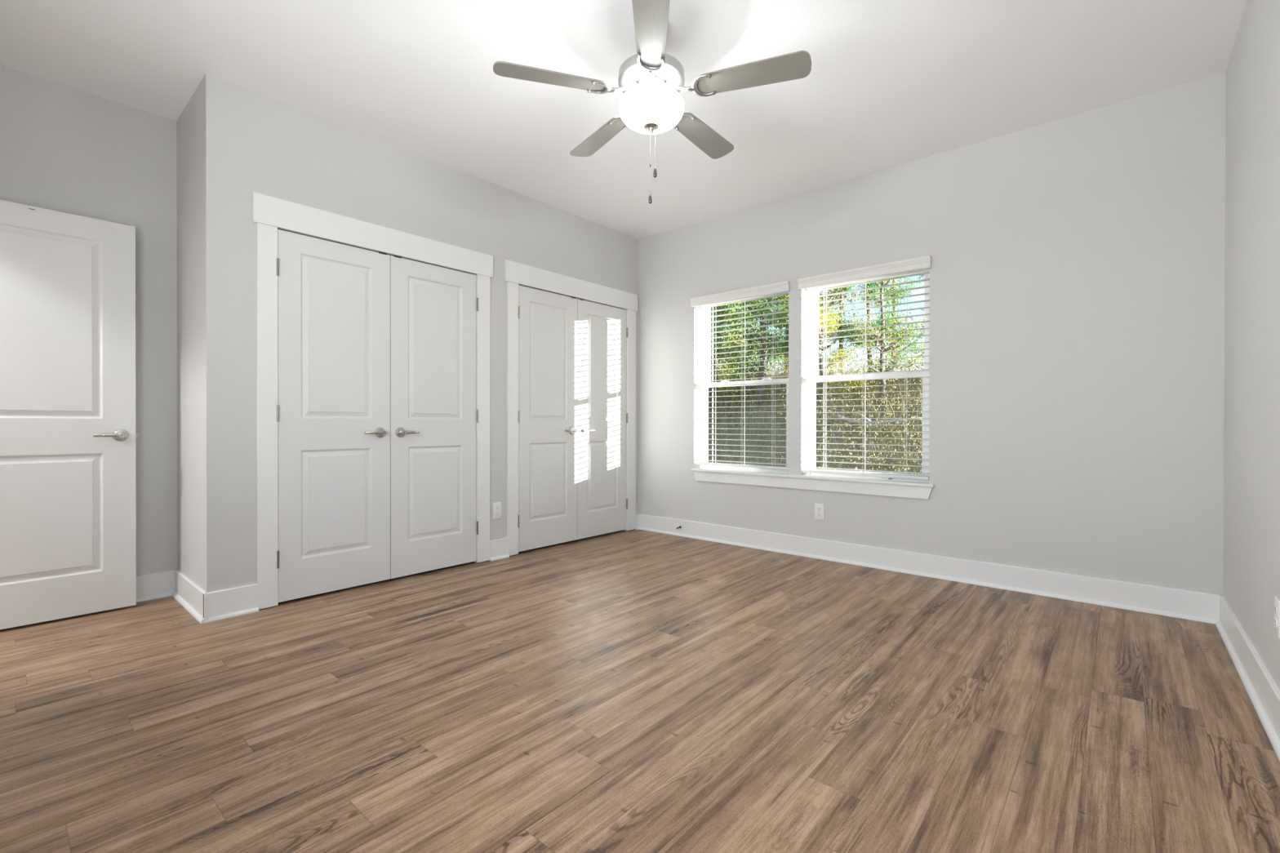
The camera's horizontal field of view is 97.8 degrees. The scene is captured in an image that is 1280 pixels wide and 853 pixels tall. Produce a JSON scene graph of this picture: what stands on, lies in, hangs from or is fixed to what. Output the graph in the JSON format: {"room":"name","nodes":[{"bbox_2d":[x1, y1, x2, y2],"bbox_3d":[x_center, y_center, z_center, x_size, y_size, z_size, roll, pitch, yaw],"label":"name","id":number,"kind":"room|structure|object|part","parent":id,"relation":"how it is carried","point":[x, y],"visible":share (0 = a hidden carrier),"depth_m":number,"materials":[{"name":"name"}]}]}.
{"room":"empty bedroom","nodes":[
{"label":"empty bedroom","id":0,"kind":"room"},
{"bbox_2d":[0,64,177,575],"bbox_3d":[-2.029,-0.400,4.073,0.100,2.740,4.470,0,0,41],"label":"wall","id":1,"kind":"structure","parent":0,"point":[64,148],"depth_m":3.11,"materials":[{"name":"grey paint"}]},
{"bbox_2d":[0,200,137,629],"bbox_3d":[-2.985,-0.055,2.702,0.151,2.030,0.833,0,0,41],"label":"door","id":2,"kind":"structure","parent":1,"relation":"in","point":[68,482],"depth_m":2.80,"materials":[{"name":"white paint"}]},
{"bbox_3d":[-2.742,0.045,2.885,0.119,0.023,0.023,0,0,-44],"label":"lever","id":3,"kind":"part","parent":2,"relation":"part of","materials":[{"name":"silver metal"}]},
{"bbox_2d":[136,569,175,602],"bbox_3d":[-3.019,0.902,2.833,0.030,0.142,1.054,0,0,41],"label":"baseboard","id":4,"kind":"structure","parent":1,"relation":"attached to","point":[157,585],"depth_m":3.15,"materials":[{"name":"white paint"}]},
{"bbox_2d":[176,83,200,587],"bbox_3d":[-2.437,-0.397,3.090,0.566,2.740,0.100,0,0,41],"label":"wall","id":5,"kind":"structure","parent":0,"point":[188,123],"depth_m":3.04,"materials":[{"name":"grey paint"}]},
{"bbox_2d":[172,569,208,623],"bbox_3d":[-2.428,0.902,2.999,0.709,0.142,0.030,0,0,41],"label":"baseboard","id":6,"kind":"structure","parent":5,"relation":"attached to","point":[190,596],"depth_m":2.95,"materials":[{"name":"white paint"}]},
{"bbox_2d":[200,72,638,609],"bbox_3d":[-1.136,-0.394,4.078,0.115,2.750,3.296,0,0,41],"label":"wall","id":7,"kind":"structure","parent":0,"point":[251,141],"depth_m":3.12,"materials":[{"name":"grey paint"}]},
{"bbox_2d":[203,583,258,622],"bbox_3d":[-2.093,0.903,2.864,0.030,0.142,0.229,0,0,41],"label":"baseboard","id":8,"kind":"structure","parent":7,"relation":"attached to","point":[223,604],"depth_m":2.87,"materials":[{"name":"white paint"}]},
{"bbox_2d":[276,229,390,602],"bbox_3d":[-1.757,-0.060,3.248,0.093,2.031,0.622,0,0,41],"label":"door","id":9,"kind":"structure","parent":7,"relation":"in","point":[333,406],"depth_m":3.24,"materials":[{"name":"white paint"}]},
{"bbox_3d":[-1.598,0.037,3.378,0.119,0.023,0.023,0,0,-44],"label":"lever","id":10,"kind":"part","parent":9,"relation":"part of","materials":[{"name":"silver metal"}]},
{"bbox_2d":[252,191,493,609],"bbox_3d":[-1.596,-0.131,3.530,0.135,2.204,1.473,0,0,41],"label":"door frame","id":11,"kind":"structure","parent":7,"relation":"attached to","point":[270,214],"depth_m":3.02,"materials":[{"name":"white paint"}]},
{"bbox_3d":[-1.993,-0.054,2.987,0.015,2.044,0.094,0,0,41],"label":"casing leg","id":12,"kind":"part","parent":11,"relation":"part of","materials":[{"name":"white paint"}]},
{"bbox_3d":[-1.121,-0.056,3.997,0.015,2.044,0.104,0,0,41],"label":"casing leg","id":13,"kind":"part","parent":11,"relation":"part of","materials":[{"name":"white paint"}]},
{"bbox_2d":[390,255,478,578],"bbox_3d":[-1.348,-0.061,3.722,0.093,2.031,0.622,0,0,41],"label":"door","id":14,"kind":"structure","parent":7,"relation":"in","point":[434,413],"depth_m":3.71,"materials":[{"name":"white paint"}]},
{"bbox_3d":[-1.453,0.037,3.546,0.023,0.023,0.119,0,0,36],"label":"lever","id":15,"kind":"part","parent":14,"relation":"part of","materials":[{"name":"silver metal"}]},
{"bbox_2d":[493,502,501,519],"bbox_3d":[-1.046,0.617,4.093,0.009,0.120,0.073,0,0,41],"label":"wall outlet","id":16,"kind":"object","parent":7,"relation":"attached to","point":[496,506],"visible":1,"depth_m":4.09,"materials":[{"name":"white plastic"}]},
{"bbox_2d":[488,537,509,560],"bbox_3d":[-1.031,0.900,4.095,0.030,0.142,0.158,0,0,41],"label":"baseboard","id":17,"kind":"structure","parent":7,"relation":"attached to","point":[499,548],"depth_m":4.09,"materials":[{"name":"white paint"}]},
{"bbox_2d":[517,284,577,551],"bbox_3d":[-0.720,-0.063,4.450,0.093,2.031,0.618,0,0,41],"label":"door","id":18,"kind":"structure","parent":7,"relation":"in","point":[547,516],"depth_m":4.45,"materials":[{"name":"white paint"}]},
{"bbox_3d":[-0.562,0.034,4.579,0.119,0.023,0.023,0,0,-44],"label":"lever","id":19,"kind":"part","parent":18,"relation":"part of","materials":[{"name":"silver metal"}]},
{"bbox_2d":[505,259,637,555],"bbox_3d":[-0.556,-0.134,4.736,0.135,2.204,1.477,0,0,41],"label":"door frame","id":20,"kind":"structure","parent":7,"relation":"attached to","point":[517,273],"depth_m":4.39,"materials":[{"name":"white paint"}]},
{"bbox_3d":[-0.954,-0.057,4.191,0.015,2.044,0.094,0,0,41],"label":"casing leg","id":21,"kind":"part","parent":20,"relation":"part of","materials":[{"name":"white paint"}]},
{"bbox_3d":[-0.082,-0.059,5.201,0.015,2.044,0.120,0,0,41],"label":"casing leg","id":22,"kind":"part","parent":20,"relation":"part of","materials":[{"name":"white paint"}]},
{"bbox_2d":[577,298,628,539],"bbox_3d":[-0.313,-0.065,4.921,0.093,2.031,0.618,0,0,41],"label":"door","id":23,"kind":"structure","parent":7,"relation":"in","point":[602,330],"depth_m":4.90,"materials":[{"name":"white paint"}]},
{"bbox_2d":[635,513,638,529],"bbox_3d":[-0.022,0.897,5.264,0.030,0.142,0.049,0,0,41],"label":"baseboard","id":24,"kind":"structure","parent":7,"relation":"attached to","point":[637,515],"depth_m":5.26,"materials":[{"name":"white paint"}]},
{"bbox_2d":[0,0,1247,239],"bbox_3d":[-0.839,-1.810,2.013,4.922,0.100,6.370,0,0,41],"label":"ceiling","id":25,"kind":"structure","parent":0,"point":[889,83],"depth_m":2.73,"materials":[{"name":"white paint"}]},
{"bbox_2d":[493,0,811,204],"bbox_3d":[0.070,-1.367,2.477,1.285,0.787,1.249,0,0,41],"label":"ceiling fan","id":26,"kind":"object","parent":25,"relation":"hanging from","point":[651,81],"visible":1,"depth_m":2.33,"materials":[{"name":"silver metal"}]},
{"bbox_3d":[-0.366,-1.445,2.313,0.471,0.006,0.133,0,11,-17],"label":"blade","id":27,"kind":"part","parent":26,"relation":"part of","materials":[{"name":"grey wood"}]},
{"bbox_3d":[-0.197,-1.447,2.794,0.133,0.006,0.471,-13,8,-34],"label":"blade","id":28,"kind":"part","parent":26,"relation":"part of","materials":[{"name":"grey wood"}]},
{"bbox_3d":[0.045,-1.143,2.438,0.003,0.260,0.003,0,0,-13],"label":"pull chain","id":29,"kind":"part","parent":26,"relation":"part of","materials":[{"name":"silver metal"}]},
{"bbox_3d":[0.039,-1.443,2.003,0.133,0.006,0.471,11,0,1],"label":"blade","id":30,"kind":"part","parent":26,"relation":"part of","materials":[{"name":"grey wood"}]},
{"bbox_3d":[0.050,-1.361,2.437,0.287,0.103,0.287,0,0,41],"label":"lamp shade","id":31,"kind":"part","parent":26,"relation":"part of","materials":[{"name":"white glass"}]},
{"bbox_3d":[0.066,-1.217,2.438,0.003,0.169,0.003,0,0,-13],"label":"pull chain","id":32,"kind":"part","parent":26,"relation":"part of","materials":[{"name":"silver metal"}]},
{"bbox_3d":[0.313,-1.446,2.781,0.133,0.006,0.471,-13,-8,37],"label":"blade","id":33,"kind":"part","parent":26,"relation":"part of","materials":[{"name":"grey wood"}]},
{"bbox_3d":[0.459,-1.444,2.293,0.471,0.006,0.133,0,-11,19],"label":"blade","id":34,"kind":"part","parent":26,"relation":"part of","materials":[{"name":"grey wood"}]},
{"bbox_2d":[0,529,1279,852],"bbox_3d":[-0.843,1.020,2.023,4.922,0.080,6.370,0,0,41],"label":"floor","id":35,"kind":"structure","parent":0,"point":[633,691],"depth_m":1.89,"materials":[{"name":"brown wood"}]},
{"bbox_2d":[638,71,1226,595],"bbox_3d":[1.241,-0.396,4.316,4.772,2.740,0.170,0,0,41],"label":"wall","id":36,"kind":"structure","parent":0,"point":[1077,402],"depth_m":3.30,"materials":[{"name":"grey paint"}]},
{"bbox_2d":[699,291,789,473],"bbox_3d":[0.893,-0.358,4.678,0.886,1.490,0.093,0,0,41],"label":"window","id":37,"kind":"structure","parent":36,"relation":"in","point":[704,417],"depth_m":4.91,"materials":[{"name":"white plastic"}]},
{"bbox_2d":[690,280,790,469],"bbox_3d":[0.814,-0.388,4.588,0.910,1.447,0.105,0,0,41],"label":"window blind","id":38,"kind":"object","parent":37,"relation":"attached to","point":[782,286],"visible":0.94,"depth_m":4.57,"materials":[{"name":"white plastic"}]},
{"bbox_3d":[0.633,-0.365,4.776,0.002,1.388,0.055,0,0,41],"label":"ladder cord","id":39,"kind":"part","parent":38,"relation":"part of","materials":[{"name":"white fabric"}]},
{"bbox_3d":[0.830,0.323,4.608,0.874,0.018,0.050,0,0,41],"label":"rail","id":40,"kind":"part","parent":38,"relation":"part of","materials":[{"name":"white plastic"}]},
{"bbox_3d":[0.837,-0.364,4.562,0.002,1.388,0.002,0,0,41],"label":"lift cord","id":41,"kind":"part","parent":38,"relation":"part of","materials":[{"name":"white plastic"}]},
{"bbox_3d":[0.847,-0.364,4.591,0.002,1.388,0.055,0,0,41],"label":"ladder cord","id":42,"kind":"part","parent":38,"relation":"part of","materials":[{"name":"white fabric"}]},
{"bbox_3d":[1.047,-0.363,4.381,0.002,1.388,0.002,0,0,41],"label":"lift cord","id":43,"kind":"part","parent":38,"relation":"part of","materials":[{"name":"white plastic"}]},
{"bbox_3d":[1.057,-0.363,4.410,0.002,1.388,0.055,0,0,41],"label":"ladder cord","id":44,"kind":"part","parent":38,"relation":"part of","materials":[{"name":"white fabric"}]},
{"bbox_3d":[0.878,-0.010,4.662,0.826,0.745,0.026,0,0,41],"label":"sash","id":45,"kind":"part","parent":37,"relation":"part of","materials":[{"name":"white plastic"}]},
{"bbox_3d":[0.899,-0.714,4.683,0.826,0.735,0.024,0,0,41],"label":"sash","id":46,"kind":"part","parent":37,"relation":"part of","materials":[{"name":"white plastic"}]},
{"bbox_2d":[690,467,934,499],"bbox_3d":[1.205,0.420,4.272,1.916,0.101,0.117,0,0,41],"label":"window sill","id":47,"kind":"structure","parent":36,"relation":"attached to","point":[917,490],"depth_m":4.10,"materials":[{"name":"white paint"}]},
{"bbox_2d":[814,503,824,520],"bbox_3d":[1.325,0.631,4.128,0.073,0.120,0.009,0,0,41],"label":"wall outlet","id":48,"kind":"object","parent":36,"relation":"attached to","point":[819,508],"visible":1,"depth_m":4.12,"materials":[{"name":"white plastic"}]},
{"bbox_2d":[805,267,929,482],"bbox_3d":[1.641,-0.355,4.033,0.884,1.490,0.093,0,0,41],"label":"window","id":49,"kind":"structure","parent":36,"relation":"in","point":[811,417],"depth_m":4.07,"materials":[{"name":"white plastic"}]},
{"bbox_2d":[797,255,931,479],"bbox_3d":[1.561,-0.378,3.943,0.908,1.459,0.105,0,0,41],"label":"window blind","id":50,"kind":"object","parent":49,"relation":"attached to","point":[923,262],"visible":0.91,"depth_m":3.92,"materials":[{"name":"white plastic"}]},
{"bbox_3d":[1.361,-0.355,4.110,0.002,1.400,0.002,0,0,-19],"label":"lift cord","id":51,"kind":"part","parent":50,"relation":"part of","materials":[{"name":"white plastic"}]},
{"bbox_3d":[1.371,-0.355,4.139,0.002,1.400,0.055,0,0,41],"label":"ladder cord","id":52,"kind":"part","parent":50,"relation":"part of","materials":[{"name":"white fabric"}]},
{"bbox_3d":[1.577,-0.354,3.924,0.002,1.400,0.002,0,0,41],"label":"lift cord","id":53,"kind":"part","parent":50,"relation":"part of","materials":[{"name":"white fabric"}]},
{"bbox_3d":[1.587,-0.354,3.953,0.002,1.400,0.055,0,0,41],"label":"ladder cord","id":54,"kind":"part","parent":50,"relation":"part of","materials":[{"name":"white fabric"}]},
{"bbox_3d":[1.577,0.339,3.963,0.872,0.018,0.050,0,0,41],"label":"rail","id":55,"kind":"part","parent":50,"relation":"part of","materials":[{"name":"white plastic"}]},
{"bbox_3d":[1.796,-0.353,3.772,0.002,1.400,0.055,0,0,41],"label":"ladder cord","id":56,"kind":"part","parent":50,"relation":"part of","materials":[{"name":"white fabric"}]},
{"bbox_3d":[1.787,-0.353,3.743,0.002,1.400,0.002,0,0,41],"label":"lift cord","id":57,"kind":"part","parent":50,"relation":"part of","materials":[{"name":"white fabric"}]},
{"bbox_3d":[1.625,-0.006,4.017,0.824,0.745,0.026,0,0,41],"label":"sash","id":58,"kind":"part","parent":49,"relation":"part of","materials":[{"name":"white plastic"}]},
{"bbox_3d":[1.647,-0.710,4.038,0.824,0.735,0.024,0,0,41],"label":"sash","id":59,"kind":"part","parent":49,"relation":"part of","materials":[{"name":"white plastic"}]},
{"bbox_2d":[638,513,1220,624],"bbox_3d":[1.431,0.904,4.023,3.852,0.142,0.030,0,0,41],"label":"baseboard","id":60,"kind":"structure","parent":36,"relation":"attached to","point":[1199,606],"depth_m":3.47,"materials":[{"name":"white paint"}]},
{"bbox_2d":[1222,0,1279,690],"bbox_3d":[1.486,-0.384,1.040,0.120,2.740,4.470,0,0,41],"label":"wall","id":61,"kind":"structure","parent":0,"point":[1251,423],"depth_m":2.15,"materials":[{"name":"grey paint"}]},
{"bbox_2d":[1215,595,1279,761],"bbox_3d":[1.467,0.915,1.139,0.030,0.142,4.350,0,0,41],"label":"baseboard","id":62,"kind":"structure","parent":61,"relation":"attached to","point":[1264,693],"depth_m":2.05,"materials":[{"name":"white paint"}]},
{"bbox_2d":[1274,595,1279,639],"bbox_3d":[2.047,0.612,1.794,0.009,0.120,0.073,0,0,41],"label":"wall outlet","id":63,"kind":"object","parent":61,"relation":"attached to","point":[1277,602],"visible":1,"depth_m":1.78,"materials":[{"name":"white plastic"}]},
{"bbox_2d":[1274,617,1277,627],"bbox_3d":[2.045,0.632,1.796,0.004,0.027,0.034,0,0,41],"label":"receptacle","id":64,"kind":"object","parent":63,"relation":"attached to","point":[1275,619],"depth_m":1.79,"materials":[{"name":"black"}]},
{"bbox_2d":[1274,605,1277,615],"bbox_3d":[2.045,0.593,1.795,0.004,0.027,0.034,0,0,41],"label":"receptacle","id":65,"kind":"object","parent":63,"relation":"attached to","point":[1275,606],"depth_m":1.79,"materials":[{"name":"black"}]},
{"label":"outside","id":66,"kind":"structure","parent":0,"visible":0},
{"bbox_2d":[708,372,922,474],"bbox_3d":[9.068,-1.117,27.292,75.000,5.229,44.810,0,0,41],"label":"terrain","id":67,"kind":"structure","parent":66,"point":[889,461],"depth_m":12.39,"materials":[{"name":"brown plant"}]},
{"bbox_2d":[708,306,736,409],"bbox_3d":[1.886,-3.731,15.821,2.148,7.057,2.911,0,0,5],"label":"evergreen tree","id":68,"kind":"object","parent":67,"relation":"on","point":[712,309],"visible":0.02,"depth_m":15.62,"materials":[{"name":"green plant"}]},
{"bbox_2d":[713,305,774,369],"bbox_3d":[3.423,-5.657,19.892,3.639,8.821,2.685,0,0,-11],"label":"evergreen tree","id":69,"kind":"object","parent":67,"relation":"on","point":[722,311],"visible":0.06,"depth_m":19.58,"materials":[{"name":"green plant"}]},
{"bbox_2d":[715,309,773,378],"bbox_3d":[3.837,-5.470,24.535,4.725,8.188,4.916,0,0,2],"label":"leafy tree","id":70,"kind":"object","parent":67,"relation":"on","point":[742,309],"visible":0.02,"depth_m":23.83,"materials":[{"name":"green plant"}]},
{"bbox_2d":[708,300,784,406],"bbox_3d":[2.584,-3.672,15.394,4.022,6.699,3.866,0,0,-19],"label":"leafy tree","id":71,"kind":"object","parent":67,"relation":"on","point":[739,391],"visible":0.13,"depth_m":14.97,"materials":[{"name":"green plant"}]},
{"bbox_2d":[711,294,822,407],"bbox_3d":[3.220,-3.688,14.581,3.605,6.962,3.243,0,0,-5],"label":"leafy tree","id":72,"kind":"object","parent":67,"relation":"on","point":[761,300],"visible":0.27,"depth_m":14.23,"materials":[{"name":"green plant"}]},
{"bbox_2d":[741,294,847,372],"bbox_3d":[5.372,-5.218,19.137,3.648,7.833,4.055,0,0,-32],"label":"leafy tree","id":73,"kind":"object","parent":67,"relation":"on","point":[780,308],"visible":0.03,"depth_m":19.29,"materials":[{"name":"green plant"}]},
{"bbox_2d":[768,297,838,362],"bbox_3d":[6.436,-5.996,23.208,2.685,8.821,3.639,0,0,-41],"label":"evergreen tree","id":74,"kind":"object","parent":67,"relation":"on","point":[771,298],"visible":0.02,"depth_m":23.67,"materials":[{"name":"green plant"}]},
{"bbox_2d":[708,350,924,474],"bbox_3d":[1.952,-0.515,14.843,17.041,4.059,11.016,0,0,41],"label":"undergrowth","id":75,"kind":"object","parent":67,"relation":"on","point":[908,395],"visible":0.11,"depth_m":12.16,"materials":[{"name":"green plant"}]},
{"bbox_2d":[835,411,922,424],"bbox_3d":[4.931,-0.179,11.288,1.985,0.284,0.353,0,0,37],"label":"fallen branch","id":76,"kind":"object","parent":75,"relation":"on","point":[851,420],"visible":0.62,"depth_m":11.33,"materials":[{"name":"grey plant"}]},
{"bbox_2d":[769,283,875,374],"bbox_3d":[4.869,-4.077,15.234,3.044,6.572,3.580,0,0,16],"label":"leafy tree","id":77,"kind":"object","parent":67,"relation":"on","point":[842,289],"visible":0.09,"depth_m":14.75,"materials":[{"name":"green plant"}]},
{"bbox_2d":[769,287,879,399],"bbox_3d":[4.589,-2.719,13.959,2.663,4.615,2.771,0,0,-1],"label":"leafy tree","id":78,"kind":"object","parent":67,"relation":"on","point":[828,317],"visible":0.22,"depth_m":13.66,"materials":[{"name":"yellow plant"}]},
{"bbox_2d":[821,284,875,373],"bbox_3d":[6.589,-4.284,18.614,2.547,6.175,1.879,0,0,32],"label":"evergreen tree","id":79,"kind":"object","parent":67,"relation":"on","point":[839,315],"visible":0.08,"depth_m":18.62,"materials":[{"name":"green plant"}]},
{"bbox_2d":[835,280,906,390],"bbox_3d":[5.737,-3.014,14.000,1.892,4.587,1.396,0,0,-17],"label":"evergreen tree","id":80,"kind":"object","parent":67,"relation":"on","point":[870,356],"visible":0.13,"depth_m":13.85,"materials":[{"name":"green plant"}]},
{"bbox_2d":[831,275,924,406],"bbox_3d":[5.378,-2.480,12.701,2.487,4.566,2.115,0,0,-20],"label":"leafy tree","id":81,"kind":"object","parent":67,"relation":"on","point":[884,348],"visible":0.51,"depth_m":12.61,"materials":[{"name":"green plant"}]},
{"bbox_2d":[863,276,924,368],"bbox_3d":[8.066,-3.870,17.240,2.513,5.396,2.794,0,0,31],"label":"leafy tree","id":82,"kind":"object","parent":67,"relation":"on","point":[910,285],"visible":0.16,"depth_m":17.18,"materials":[{"name":"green plant"}]},
{"bbox_2d":[902,271,924,354],"bbox_3d":[8.833,-3.264,16.222,1.987,4.289,2.336,0,0,-18],"label":"leafy tree","id":83,"kind":"object","parent":67,"relation":"on","point":[922,275],"visible":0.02,"depth_m":16.56,"materials":[{"name":"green plant"}]},
{"bbox_2d":[905,288,924,359],"bbox_3d":[7.525,-2.774,13.280,2.261,4.151,1.923,0,0,35],"label":"leafy tree","id":84,"kind":"object","parent":67,"relation":"on","point":[922,288],"visible":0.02,"depth_m":13.89,"materials":[{"name":"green plant"}]}
]}

